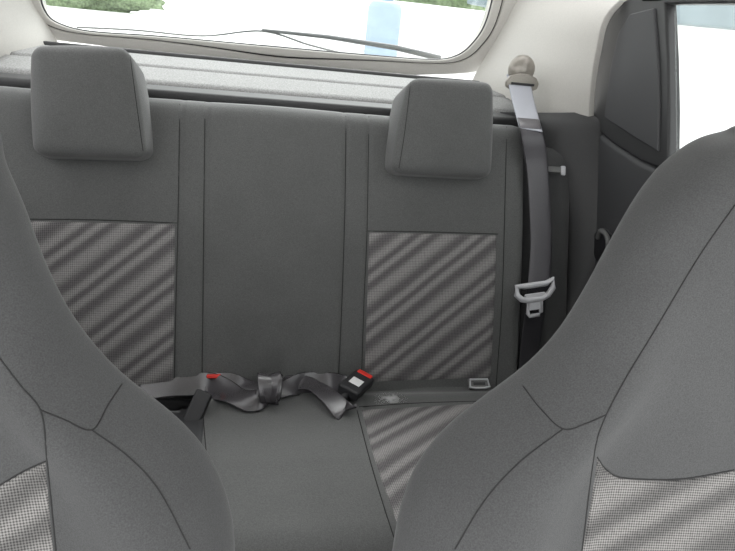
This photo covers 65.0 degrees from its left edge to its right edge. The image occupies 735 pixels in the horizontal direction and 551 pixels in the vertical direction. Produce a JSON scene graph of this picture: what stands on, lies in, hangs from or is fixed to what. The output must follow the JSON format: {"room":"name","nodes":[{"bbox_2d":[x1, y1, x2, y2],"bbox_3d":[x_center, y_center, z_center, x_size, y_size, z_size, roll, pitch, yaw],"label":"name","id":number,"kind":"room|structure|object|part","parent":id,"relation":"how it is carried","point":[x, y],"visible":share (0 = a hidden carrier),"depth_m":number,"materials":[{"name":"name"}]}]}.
{"room":"vehicle interior","nodes":[
{"label":"vehicle interior","id":0,"kind":"room"},
{"bbox_2d":[47,4,261,46],"bbox_3d":[-6.765,-15.307,36.365,160.000,0.100,160.000,1,24,-11],"label":"ground","id":1,"kind":"structure","parent":0,"point":[178,19],"depth_m":34.81,"materials":[{"name":"white"}]},
{"bbox_2d":[45,0,165,12],"bbox_3d":[-22.048,-21.173,41.891,14.196,4.778,4.789,1,24,-11],"label":"bush","id":2,"kind":"object","parent":1,"relation":"on","point":[125,6],"visible":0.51,"depth_m":42.36,"materials":[{"name":"green plant"}]},
{"bbox_2d":[261,0,484,79],"bbox_3d":[5.996,-6.442,17.138,18.000,2.000,0.300,1,24,-11],"label":"wall","id":3,"kind":"structure","parent":1,"relation":"on","point":[444,31],"depth_m":15.69,"materials":[{"name":"white"}]},
{"bbox_2d":[364,0,401,56],"bbox_3d":[0.365,-5.959,14.635,0.870,2.030,0.870,1,24,-11],"label":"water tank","id":4,"kind":"object","parent":1,"relation":"on","point":[384,16],"visible":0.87,"depth_m":14.19,"materials":[{"name":"blue plastic"}]},
{"bbox_2d":[395,0,485,10],"bbox_3d":[1.402,-8.899,17.314,7.098,2.389,3.592,1,24,-11],"label":"bush","id":5,"kind":"object","parent":1,"relation":"on","point":[449,3],"visible":0.2,"depth_m":17.06,"materials":[{"name":"green plant"}]},
{"bbox_2d":[467,0,734,147],"bbox_3d":[5.482,-3.498,9.823,7.386,2.500,2.595,17,26,23],"label":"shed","id":6,"kind":"object","parent":1,"relation":"on","point":[706,33],"visible":0.29,"depth_m":9.05,"materials":[{"name":"white"}]},
{"bbox_2d":[32,0,516,74],"bbox_3d":[-0.267,-0.605,1.649,1.452,1.084,0.402,1,24,-11],"label":"window frame","id":7,"kind":"structure","parent":0,"point":[469,59],"depth_m":1.69,"materials":[{"name":"beige plastic"}]},
{"bbox_2d":[0,0,57,56],"bbox_3d":[-0.906,-0.601,1.334,0.069,0.496,0.509,10,24,8],"label":"trim","id":8,"kind":"structure","parent":7,"relation":"attached to","point":[22,26],"depth_m":1.45,"materials":[{"name":"beige plastic"}]},
{"bbox_2d":[76,26,440,58],"bbox_3d":[-0.291,-0.703,1.708,1.066,0.052,0.031,1,24,-11],"label":"rear wiper","id":9,"kind":"object","parent":7,"relation":"attached to","point":[424,54],"visible":0.92,"depth_m":1.72,"materials":[{"name":"rubber"}]},
{"bbox_3d":[-0.444,-0.704,1.681,0.756,0.046,0.026,1,24,-11],"label":"wiper blade","id":10,"kind":"part","parent":9,"relation":"part of","materials":[{"name":"rubber"}]},
{"bbox_3d":[-0.039,-0.698,1.750,0.555,0.044,0.021,0,25,-13],"label":"wiper arm","id":11,"kind":"part","parent":9,"relation":"part of","materials":[{"name":"rubber"}]},
{"bbox_2d":[473,0,626,115],"bbox_3d":[0.499,-0.644,1.546,0.162,0.614,0.531,-15,32,-40],"label":"trim","id":12,"kind":"structure","parent":7,"relation":"attached to","point":[563,39],"depth_m":1.50,"materials":[{"name":"beige plastic"}]},
{"bbox_2d":[594,0,734,266],"bbox_3d":[0.647,0.055,1.095,0.085,1.138,1.195,1,24,-11],"label":"door","id":13,"kind":"structure","parent":0,"point":[637,101],"depth_m":1.31,"materials":[{"name":"plastic"}]},
{"bbox_3d":[0.570,-0.071,1.402,0.024,0.084,0.078,1,24,-11],"label":"handle","id":14,"kind":"part","parent":13,"relation":"part of","materials":[{"name":"grey plastic"}]},
{"bbox_3d":[0.653,0.220,1.139,0.050,0.805,1.132,1,24,-11],"label":"panel","id":15,"kind":"part","parent":13,"relation":"part of","materials":[{"name":"plastic"}]},
{"bbox_3d":[0.613,-0.444,1.286,0.012,0.277,0.262,1,24,-11],"label":"quarter trim","id":16,"kind":"part","parent":13,"relation":"part of","materials":[{"name":"plastic"}]},
{"bbox_3d":[0.624,-0.450,1.308,0.030,0.340,0.384,1,24,-11],"label":"quarter panel","id":17,"kind":"part","parent":13,"relation":"part of","materials":[{"name":"plastic"}]},
{"bbox_3d":[0.720,-0.412,0.819,0.030,0.050,1.068,1,24,-11],"label":"window frame","id":18,"kind":"part","parent":13,"relation":"part of","materials":[{"name":"black plastic"}]},
{"bbox_3d":[-0.218,0.687,1.289,1.600,0.080,2.200,1,24,-11],"label":"floor","id":19,"kind":"structure","parent":0,"visible":0},
{"bbox_2d":[0,134,234,550],"bbox_3d":[-0.448,0.398,0.467,0.652,1.058,0.710,1,24,-11],"label":"seat","id":20,"kind":"object","parent":19,"relation":"on","point":[90,460],"visible":1,"depth_m":0.55,"materials":[{"name":"grey fabric"}]},
{"bbox_3d":[-0.348,0.226,0.543,0.102,0.120,0.036,1,24,-11],"label":"woven insert panel","id":21,"kind":"part","parent":20,"relation":"part of","materials":[{"name":"grey fabric"}]},
{"bbox_2d":[0,45,568,550],"bbox_3d":[-0.182,0.136,1.171,1.489,1.024,0.837,1,24,-11],"label":"seat","id":22,"kind":"object","parent":19,"relation":"on","point":[184,238],"visible":0.72,"depth_m":1.27,"materials":[{"name":"grey fabric"}]},
{"bbox_3d":[-0.565,0.064,1.231,0.299,0.340,0.144,1,24,-11],"label":"striped panel","id":23,"kind":"part","parent":22,"relation":"part of","materials":[{"name":"grey fabric"}]},
{"bbox_2d":[183,374,220,419],"bbox_3d":[-0.369,0.260,1.181,0.193,0.066,0.123,-13,31,-37],"label":"belt buckle","id":24,"kind":"object","parent":22,"relation":"on","point":[197,408],"visible":0.59,"depth_m":1.16,"materials":[{"name":"black plastic"}]},
{"bbox_2d":[139,371,356,419],"bbox_3d":[-0.252,0.244,1.214,0.463,0.096,0.174,1,24,-11],"label":"belt","id":25,"kind":"object","parent":22,"relation":"on","point":[228,387],"visible":0.96,"depth_m":1.24,"materials":[{"name":"grey fabric"}]},
{"bbox_2d":[0,41,518,126],"bbox_3d":[-0.240,-0.441,1.531,1.300,0.207,0.363,1,24,-11],"label":"shelf","id":26,"kind":"object","parent":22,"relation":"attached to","point":[168,75],"visible":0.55,"depth_m":1.46,"materials":[{"name":"plastic"}]},
{"bbox_3d":[-0.217,-0.049,1.340,1.200,0.632,0.356,1,24,-11],"label":"backrest","id":27,"kind":"part","parent":22,"relation":"part of","materials":[{"name":"grey fabric"}]},
{"bbox_2d":[337,369,373,400],"bbox_3d":[-0.034,0.262,1.258,0.052,0.074,0.120,17,26,22],"label":"belt buckle","id":28,"kind":"object","parent":22,"relation":"on","point":[358,382],"visible":0.94,"depth_m":1.24,"materials":[{"name":"black plastic"}]},
{"bbox_3d":[0.163,0.358,1.104,0.318,0.038,0.386,1,24,-11],"label":"striped panel","id":29,"kind":"part","parent":22,"relation":"part of","materials":[{"name":"grey fabric"}]},
{"bbox_3d":[0.152,0.076,1.371,0.320,0.334,0.145,1,24,-11],"label":"striped panel","id":30,"kind":"part","parent":22,"relation":"part of","materials":[{"name":"grey fabric"}]},
{"bbox_3d":[0.269,0.263,1.397,0.054,0.020,0.022,1,24,-11],"label":"anchor plate","id":31,"kind":"part","parent":22,"relation":"part of","materials":[{"name":"grey plastic"}]},
{"bbox_3d":[0.270,0.261,1.392,0.055,0.019,0.021,1,24,-11],"label":"anchor frame","id":32,"kind":"part","parent":22,"relation":"part of","materials":[{"name":"silver metal"}]},
{"bbox_2d":[505,55,555,368],"bbox_3d":[0.388,-0.167,1.461,0.104,0.712,0.432,2,24,-9],"label":"belt","id":33,"kind":"object","parent":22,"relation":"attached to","point":[520,81],"visible":0.96,"depth_m":1.39,"materials":[{"name":"grey fabric"}]},
{"bbox_3d":[0.394,0.070,1.361,0.034,0.025,0.011,0,25,-14],"label":"tongue blade","id":34,"kind":"part","parent":33,"relation":"part of","materials":[{"name":"silver metal"}]},
{"bbox_3d":[0.395,0.048,1.361,0.052,0.020,0.010,0,25,-14],"label":"latch plate","id":35,"kind":"part","parent":33,"relation":"part of","materials":[{"name":"silver metal"}]},
{"bbox_3d":[0.396,0.034,1.359,0.105,0.060,0.030,-1,25,-16],"label":"latch plate frame","id":36,"kind":"part","parent":33,"relation":"part of","materials":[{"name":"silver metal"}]},
{"bbox_2d":[500,112,602,316],"bbox_3d":[0.454,-0.047,1.524,0.246,0.732,0.312,1,24,-11],"label":"trim","id":37,"kind":"structure","parent":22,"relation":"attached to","point":[575,136],"depth_m":1.46,"materials":[{"name":"grey plastic"}]},
{"bbox_2d":[548,166,565,175],"bbox_3d":[0.467,-0.260,1.425,0.050,0.023,0.021,1,24,-11],"label":"clip","id":38,"kind":"object","parent":22,"relation":"attached to","point":[561,170],"visible":0.82,"depth_m":1.42,"materials":[{"name":"grey plastic"}]},
{"bbox_2d":[392,126,734,550],"bbox_3d":[0.369,0.442,0.573,0.694,1.056,0.711,1,24,-11],"label":"seat","id":39,"kind":"object","parent":19,"relation":"on","point":[618,433],"visible":1,"depth_m":0.61,"materials":[{"name":"grey fabric"}]},
{"bbox_3d":[0.333,0.251,0.621,0.233,0.134,0.041,1,24,-11],"label":"woven insert panel","id":40,"kind":"part","parent":39,"relation":"part of","materials":[{"name":"grey fabric"}]}
]}

